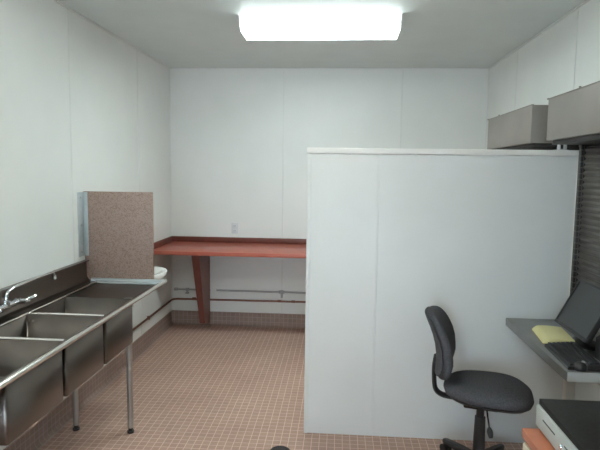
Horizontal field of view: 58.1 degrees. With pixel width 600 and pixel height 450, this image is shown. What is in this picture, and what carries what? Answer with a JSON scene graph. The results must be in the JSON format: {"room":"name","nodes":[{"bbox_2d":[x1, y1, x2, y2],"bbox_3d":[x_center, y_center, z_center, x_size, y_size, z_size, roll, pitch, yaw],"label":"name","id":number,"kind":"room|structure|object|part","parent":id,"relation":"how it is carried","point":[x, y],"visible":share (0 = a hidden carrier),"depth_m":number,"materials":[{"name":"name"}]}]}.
{"room":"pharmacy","nodes":[
{"label":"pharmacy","id":0,"kind":"room"},
{"bbox_2d":[0,0,171,449],"bbox_3d":[-1.703,0.082,2.130,0.100,2.725,7.560,1,6,4],"label":"wall","id":1,"kind":"structure","parent":0,"point":[36,209],"depth_m":3.55,"materials":[{"name":"white paint"}]},
{"bbox_2d":[0,260,90,320],"bbox_3d":[-1.593,0.439,2.641,0.055,0.145,2.420,1,6,4],"label":"backsplash","id":2,"kind":"structure","parent":1,"relation":"attached to","point":[69,277],"depth_m":3.32,"materials":[{"name":"silver metal"}]},
{"bbox_2d":[67,9,74,262],"bbox_3d":[-1.532,-0.583,3.612,0.003,1.695,0.012,1,6,4],"label":"trim","id":3,"kind":"structure","parent":1,"relation":"attached to","point":[67,9],"depth_m":3.61,"materials":[{"name":"white plastic"}]},
{"bbox_2d":[3,311,173,449],"bbox_3d":[-1.652,1.369,2.234,0.040,0.145,7.320,1,6,4],"label":"baseboard","id":4,"kind":"structure","parent":1,"relation":"attached to","point":[34,438],"depth_m":3.88,"materials":[{"name":"tile"}]},
{"bbox_2d":[54,0,169,68],"bbox_3d":[-1.630,-1.266,1.989,0.012,0.012,7.360,1,6,4],"label":"trim","id":5,"kind":"structure","parent":1,"relation":"attached to","point":[57,1],"depth_m":4.08,"materials":[{"name":"white plastic"}]},
{"bbox_2d":[137,60,141,334],"bbox_3d":[-1.448,-0.262,4.868,0.003,2.585,0.012,1,6,4],"label":"trim","id":6,"kind":"structure","parent":1,"relation":"attached to","point":[137,60],"depth_m":4.82,"materials":[{"name":"white plastic"}]},
{"bbox_2d":[154,267,167,278],"bbox_3d":[-1.274,0.480,4.158,0.488,0.401,0.440,1,6,4],"label":"basin","id":7,"kind":"object","parent":1,"relation":"attached to","point":[159,272],"visible":0.09,"depth_m":4.15,"materials":[{"name":"ceramic"}]},
{"bbox_2d":[133,297,305,330],"bbox_3d":[0.060,1.054,3.557,3.250,0.045,4.460,1,6,4],"label":"copper pipe","id":8,"kind":"object","parent":1,"relation":"attached to","point":[192,298],"visible":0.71,"depth_m":5.79,"materials":[{"name":"brown metal"}]},
{"bbox_2d":[39,324,522,449],"bbox_3d":[-0.041,1.521,2.151,3.470,0.100,7.560,1,6,4],"label":"floor","id":9,"kind":"structure","parent":0,"point":[197,387],"depth_m":3.91,"materials":[{"name":"tile"}]},
{"bbox_2d":[0,260,166,445],"bbox_3d":[-1.327,0.884,2.670,0.599,1.030,2.428,1,6,4],"label":"sink","id":10,"kind":"object","parent":9,"relation":"on","point":[52,343],"visible":1,"depth_m":2.91,"materials":[{"name":"silver metal"}]},
{"bbox_2d":[0,271,55,312],"bbox_3d":[-1.518,0.369,2.979,0.125,0.129,0.619,1,6,4],"label":"faucet","id":11,"kind":"object","parent":10,"relation":"attached to","point":[7,303],"visible":1,"depth_m":2.93,"materials":[{"name":"silver metal"}]},
{"bbox_3d":[-1.495,0.409,2.960,0.108,0.046,0.049,-3,7,-32],"label":"handle","id":12,"kind":"part","parent":11,"relation":"part of","materials":[{"name":"silver metal"}]},
{"bbox_3d":[-1.518,0.341,3.056,0.022,0.089,0.462,2,6,8],"label":"spout","id":13,"kind":"part","parent":11,"relation":"part of","materials":[{"name":"silver metal"}]},
{"bbox_2d":[0,340,62,445],"bbox_3d":[-1.325,0.717,2.301,0.435,0.326,0.430,1,6,4],"label":"basin","id":14,"kind":"object","parent":10,"relation":"in","point":[23,402],"depth_m":2.31,"materials":[{"name":"metal"}]},
{"bbox_2d":[0,314,103,396],"bbox_3d":[-1.293,0.673,2.743,0.435,0.326,0.400,1,6,4],"label":"basin","id":15,"kind":"object","parent":10,"relation":"in","point":[84,357],"depth_m":2.84,"materials":[{"name":"metal"}]},
{"bbox_3d":[-1.435,0.867,3.433,0.060,0.838,0.060,1,6,4],"label":"leg","id":16,"kind":"part","parent":10,"relation":"part of","materials":[{"name":"silver metal"}]},
{"bbox_2d":[33,297,132,363],"bbox_3d":[-1.262,0.631,3.162,0.435,0.326,0.385,1,6,4],"label":"basin","id":17,"kind":"object","parent":10,"relation":"in","point":[118,330],"depth_m":3.24,"materials":[{"name":"metal"}]},
{"bbox_2d":[77,191,153,278],"bbox_3d":[-1.285,0.094,3.778,0.498,0.650,0.110,1,6,4],"label":"guard","id":18,"kind":"object","parent":10,"relation":"attached to","point":[116,229],"visible":0.9,"depth_m":3.80,"materials":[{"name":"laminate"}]},
{"bbox_3d":[-1.076,0.874,3.407,0.060,0.838,0.060,1,6,4],"label":"leg","id":19,"kind":"part","parent":10,"relation":"part of","materials":[{"name":"silver metal"}]},
{"bbox_2d":[154,236,305,322],"bbox_3d":[0.210,0.648,5.393,3.264,0.932,0.706,1,6,4],"label":"counter","id":20,"kind":"object","parent":9,"relation":"on","point":[200,249],"depth_m":5.48,"materials":[{"name":"red laminate"}]},
{"bbox_3d":[-1.022,0.662,5.571,0.078,0.838,0.455,1,6,4],"label":"support leg","id":21,"kind":"part","parent":20,"relation":"part of","materials":[{"name":"red laminate"}]},
{"bbox_2d":[154,241,305,257],"bbox_3d":[0.215,0.260,5.354,3.264,0.037,0.706,1,6,4],"label":"countertop","id":22,"kind":"structure","parent":20,"relation":"on","point":[174,247],"depth_m":5.24,"materials":[{"name":"red laminate"}]},
{"bbox_2d":[270,446,289,449],"bbox_3d":[-0.120,1.356,3.243,0.120,0.007,0.120,1,6,4],"label":"floor drain","id":23,"kind":"object","parent":9,"relation":"on","point":[275,447],"visible":1,"depth_m":3.27,"materials":[{"name":"metal"}]},
{"bbox_2d":[425,306,533,449],"bbox_3d":[0.982,0.939,2.964,0.614,0.922,0.568,3,6,18],"label":"office chair","id":24,"kind":"object","parent":9,"relation":"on","point":[482,391],"visible":1,"depth_m":2.89,"materials":[{"name":"fabric"}]},
{"bbox_3d":[0.784,0.650,3.015,0.157,0.362,0.380,3,6,18],"label":"backrest","id":25,"kind":"part","parent":24,"relation":"part of","materials":[{"name":"fabric"}]},
{"bbox_3d":[0.926,1.295,3.152,0.060,0.050,0.255,-2,6,-25],"label":"leg","id":26,"kind":"part","parent":24,"relation":"part of","materials":[{"name":"black plastic"}]},
{"bbox_3d":[1.028,0.899,2.958,0.468,0.098,0.404,3,6,18],"label":"seat","id":27,"kind":"part","parent":24,"relation":"part of","materials":[{"name":"fabric"}]},
{"bbox_3d":[0.996,1.051,2.863,0.031,0.119,0.131,1,6,2],"label":"height lever","id":28,"kind":"part","parent":24,"relation":"part of","materials":[{"name":"black plastic"}]},
{"bbox_3d":[1.108,1.301,3.117,0.255,0.050,0.060,-5,8,-43],"label":"leg","id":29,"kind":"part","parent":24,"relation":"part of","materials":[{"name":"black plastic"}]},
{"bbox_2d":[522,399,599,449],"bbox_3d":[1.166,1.131,1.531,0.782,0.832,1.085,1,6,4],"label":"base cabinet","id":30,"kind":"object","parent":9,"relation":"on","point":[534,438],"depth_m":1.91,"materials":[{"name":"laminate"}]},
{"bbox_3d":[0.824,1.122,1.812,0.016,0.565,0.495,1,6,4],"label":"door","id":31,"kind":"part","parent":30,"relation":"part of","materials":[{"name":"beige laminate"}]},
{"bbox_3d":[0.887,0.737,1.852,0.010,0.080,0.400,1,6,4],"label":"drawer","id":32,"kind":"part","parent":30,"relation":"part of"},
{"bbox_3d":[1.086,0.737,1.837,0.428,0.112,0.410,1,6,4],"label":"cash drawer","id":33,"kind":"part","parent":30,"relation":"part of","materials":[{"name":"metal"}]},
{"bbox_2d":[59,0,584,67],"bbox_3d":[-0.005,-1.289,1.867,3.470,0.100,7.560,1,6,4],"label":"ceiling","id":34,"kind":"structure","parent":0,"point":[176,33],"depth_m":4.03,"materials":[{"name":"white paint"}]},
{"bbox_2d":[238,14,402,40],"bbox_3d":[0.144,-1.382,3.799,1.105,0.099,0.343,1,6,4],"label":"ceiling light","id":35,"kind":"object","parent":34,"relation":"attached to","point":[303,27],"visible":1,"depth_m":3.67,"materials":[{"name":"white plastic"}]},
{"bbox_2d":[170,69,487,313],"bbox_3d":[0.251,-0.254,5.710,3.270,2.725,0.100,1,6,4],"label":"wall","id":36,"kind":"structure","parent":0,"point":[227,124],"depth_m":5.64,"materials":[{"name":"white paint"}]},
{"bbox_2d":[169,69,172,309],"bbox_3d":[-1.377,-0.350,5.766,0.010,2.563,0.010,1,6,4],"label":"trim","id":37,"kind":"structure","parent":36,"relation":"attached to","point":[169,69],"depth_m":5.75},
{"bbox_2d":[231,223,237,233],"bbox_3d":[-0.694,0.033,5.753,0.072,0.116,0.010,1,6,4],"label":"power outlet","id":38,"kind":"object","parent":36,"relation":"attached to","point":[234,228],"visible":1,"depth_m":5.75,"materials":[{"name":"white plastic"}]},
{"bbox_2d":[172,310,304,328],"bbox_3d":[0.229,1.036,5.770,3.270,0.145,0.040,1,6,4],"label":"baseboard","id":39,"kind":"structure","parent":36,"relation":"attached to","point":[246,319],"depth_m":5.84,"materials":[{"name":"tile"}]},
{"bbox_2d":[174,288,305,297],"bbox_3d":[0.241,0.748,5.734,3.213,0.076,0.052,1,6,4],"label":"pipe","id":40,"kind":"object","parent":36,"relation":"attached to","point":[281,292],"visible":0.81,"depth_m":5.79,"materials":[{"name":"grey metal"}]},
{"bbox_2d":[281,258,282,312],"bbox_3d":[-0.193,0.595,5.776,0.020,0.710,0.003,1,6,4],"label":"trim","id":41,"kind":"structure","parent":36,"relation":"attached to","point":[281,258],"depth_m":5.77,"materials":[{"name":"white plastic"}]},
{"bbox_2d":[282,69,284,237],"bbox_3d":[-0.175,-0.740,5.641,0.012,1.755,0.003,1,6,4],"label":"trim","id":42,"kind":"structure","parent":36,"relation":"attached to","point":[283,69],"depth_m":5.64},
{"bbox_2d":[170,68,487,68],"bbox_3d":[0.265,-1.598,5.518,3.270,0.012,0.012,1,6,4],"label":"trim","id":43,"kind":"structure","parent":36,"relation":"attached to","point":[170,68],"depth_m":5.51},
{"bbox_2d":[400,69,403,148],"bbox_3d":[1.031,-0.716,5.554,0.012,1.755,0.003,1,6,4],"label":"trim","id":44,"kind":"structure","parent":36,"relation":"attached to","point":[402,69],"depth_m":5.50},
{"bbox_2d":[485,69,489,148],"bbox_3d":[1.873,-0.284,5.531,0.010,2.563,0.010,1,6,4],"label":"trim","id":45,"kind":"structure","parent":36,"relation":"attached to","point":[488,69],"depth_m":5.44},
{"bbox_2d":[307,153,576,442],"bbox_3d":[0.874,0.461,3.382,1.665,1.785,0.110,1,6,4],"label":"wall partition","id":46,"kind":"structure","parent":0,"point":[485,240],"depth_m":3.32,"materials":[{"name":"white paint"}]},
{"bbox_2d":[304,153,310,432],"bbox_3d":[0.046,0.450,3.385,0.022,1.785,0.004,1,6,4],"label":"trim","id":47,"kind":"structure","parent":46,"relation":"attached to","point":[309,154],"depth_m":3.38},
{"bbox_2d":[370,154,379,435],"bbox_3d":[0.465,0.457,3.355,0.020,1.781,0.003,1,6,4],"label":"trim","id":48,"kind":"structure","parent":46,"relation":"attached to","point":[378,155],"depth_m":3.35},
{"bbox_2d":[307,148,578,155],"bbox_3d":[0.881,-0.444,3.291,1.673,0.034,0.146,1,6,4],"label":"trim","id":49,"kind":"structure","parent":46,"relation":"on","point":[309,150],"depth_m":3.22,"materials":[{"name":"white plastic"}]},
{"bbox_2d":[557,145,566,149],"bbox_3d":[1.552,-0.467,3.214,0.075,0.045,0.040,1,6,4],"label":"bracket","id":50,"kind":"object","parent":46,"relation":"attached to","point":[558,146],"visible":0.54,"depth_m":3.21,"materials":[{"name":"white metal"}]},
{"bbox_2d":[562,156,578,399],"bbox_3d":[1.634,0.483,3.270,0.020,1.785,0.006,1,6,4],"label":"trim","id":51,"kind":"structure","parent":46,"relation":"attached to","point":[564,381],"depth_m":3.24,"materials":[{"name":"white plastic"}]},
{"bbox_2d":[486,0,599,400],"bbox_3d":[1.657,0.150,1.887,0.100,2.725,7.560,1,6,4],"label":"wall","id":52,"kind":"structure","parent":0,"point":[545,65],"depth_m":3.78,"materials":[{"name":"white paint"}]},
{"bbox_2d":[514,50,517,109],"bbox_3d":[1.813,-0.203,4.662,0.003,2.575,0.012,1,6,4],"label":"trim","id":53,"kind":"structure","parent":52,"relation":"attached to","point":[517,50],"depth_m":4.55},
{"bbox_2d":[487,104,578,149],"bbox_3d":[1.604,-0.230,3.859,0.303,1.144,1.004,1,6,4],"label":"roller shutter","id":54,"kind":"object","parent":52,"relation":"attached to","point":[524,128],"visible":0.12,"depth_m":3.53,"materials":[{"name":"grey metal"}]},
{"bbox_3d":[1.661,-0.046,3.387,0.114,0.875,0.035,1,6,4],"label":"guide rail","id":55,"kind":"part","parent":54,"relation":"part of","materials":[{"name":"black metal"}]},
{"bbox_2d":[488,0,589,68],"bbox_3d":[1.619,-1.200,1.755,0.012,0.012,7.360,1,6,4],"label":"trim","id":56,"kind":"structure","parent":52,"relation":"attached to","point":[585,1],"depth_m":3.92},
{"bbox_2d":[506,318,599,384],"bbox_3d":[1.442,0.746,2.853,0.437,0.260,0.897,1,6,4],"label":"wall shelf","id":57,"kind":"object","parent":52,"relation":"attached to","point":[522,327],"visible":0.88,"depth_m":2.78,"materials":[{"name":"laminate"}]},
{"bbox_2d":[532,325,574,343],"bbox_3d":[1.359,0.592,2.906,0.154,0.034,0.254,2,6,11],"label":"pad","id":58,"kind":"object","parent":57,"relation":"on","point":[545,334],"visible":0.84,"depth_m":2.88,"materials":[{"name":"paper"}]},
{"bbox_2d":[544,341,599,371],"bbox_3d":[1.305,0.622,2.591,0.150,0.035,0.330,1,6,7],"label":"keyboard","id":59,"kind":"object","parent":57,"relation":"on","point":[567,353],"visible":0.95,"depth_m":2.56,"materials":[{"name":"black plastic"}]},
{"bbox_2d":[554,279,599,350],"bbox_3d":[1.472,0.466,2.792,0.153,0.310,0.375,1,6,4],"label":"computer monitor","id":60,"kind":"object","parent":57,"relation":"on","point":[579,315],"visible":0.94,"depth_m":2.78,"materials":[{"name":"black plastic"}]},
{"bbox_2d":[573,361,587,371],"bbox_3d":[1.266,0.633,2.441,0.062,0.042,0.058,1,6,4],"label":"computer mouse","id":61,"kind":"object","parent":57,"relation":"on","point":[580,366],"visible":0.99,"depth_m":2.42,"materials":[{"name":"black plastic"}]},
{"bbox_2d":[595,335,599,360],"bbox_3d":[1.503,0.578,2.506,0.170,0.145,0.180,1,6,4],"label":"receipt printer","id":62,"kind":"object","parent":57,"relation":"on","point":[597,346],"visible":1,"depth_m":2.58,"materials":[{"name":"black plastic"}]},
{"bbox_2d":[546,81,599,293],"bbox_3d":[1.495,-0.083,2.385,0.303,1.144,1.474,1,6,4],"label":"roller shutter","id":63,"kind":"object","parent":52,"relation":"attached to","point":[573,115],"visible":0.91,"depth_m":2.93,"materials":[{"name":"grey metal"}]},
{"bbox_3d":[1.639,-0.017,3.094,0.114,0.875,0.035,1,6,4],"label":"guide rail","id":64,"kind":"part","parent":63,"relation":"part of","materials":[{"name":"grey metal"}]},
{"bbox_2d":[576,145,599,286],"bbox_3d":[1.556,0.038,2.388,0.022,0.825,1.390,1,6,4],"label":"curtain","id":65,"kind":"object","parent":63,"relation":"hanging from","point":[588,192],"depth_m":2.98,"materials":[{"name":"grey metal"}]},
{"bbox_2d":[573,8,578,89],"bbox_3d":[1.740,-1.058,3.413,0.003,0.625,0.012,1,6,4],"label":"trim","id":66,"kind":"structure","parent":52,"relation":"attached to","point":[578,8],"depth_m":3.41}
]}

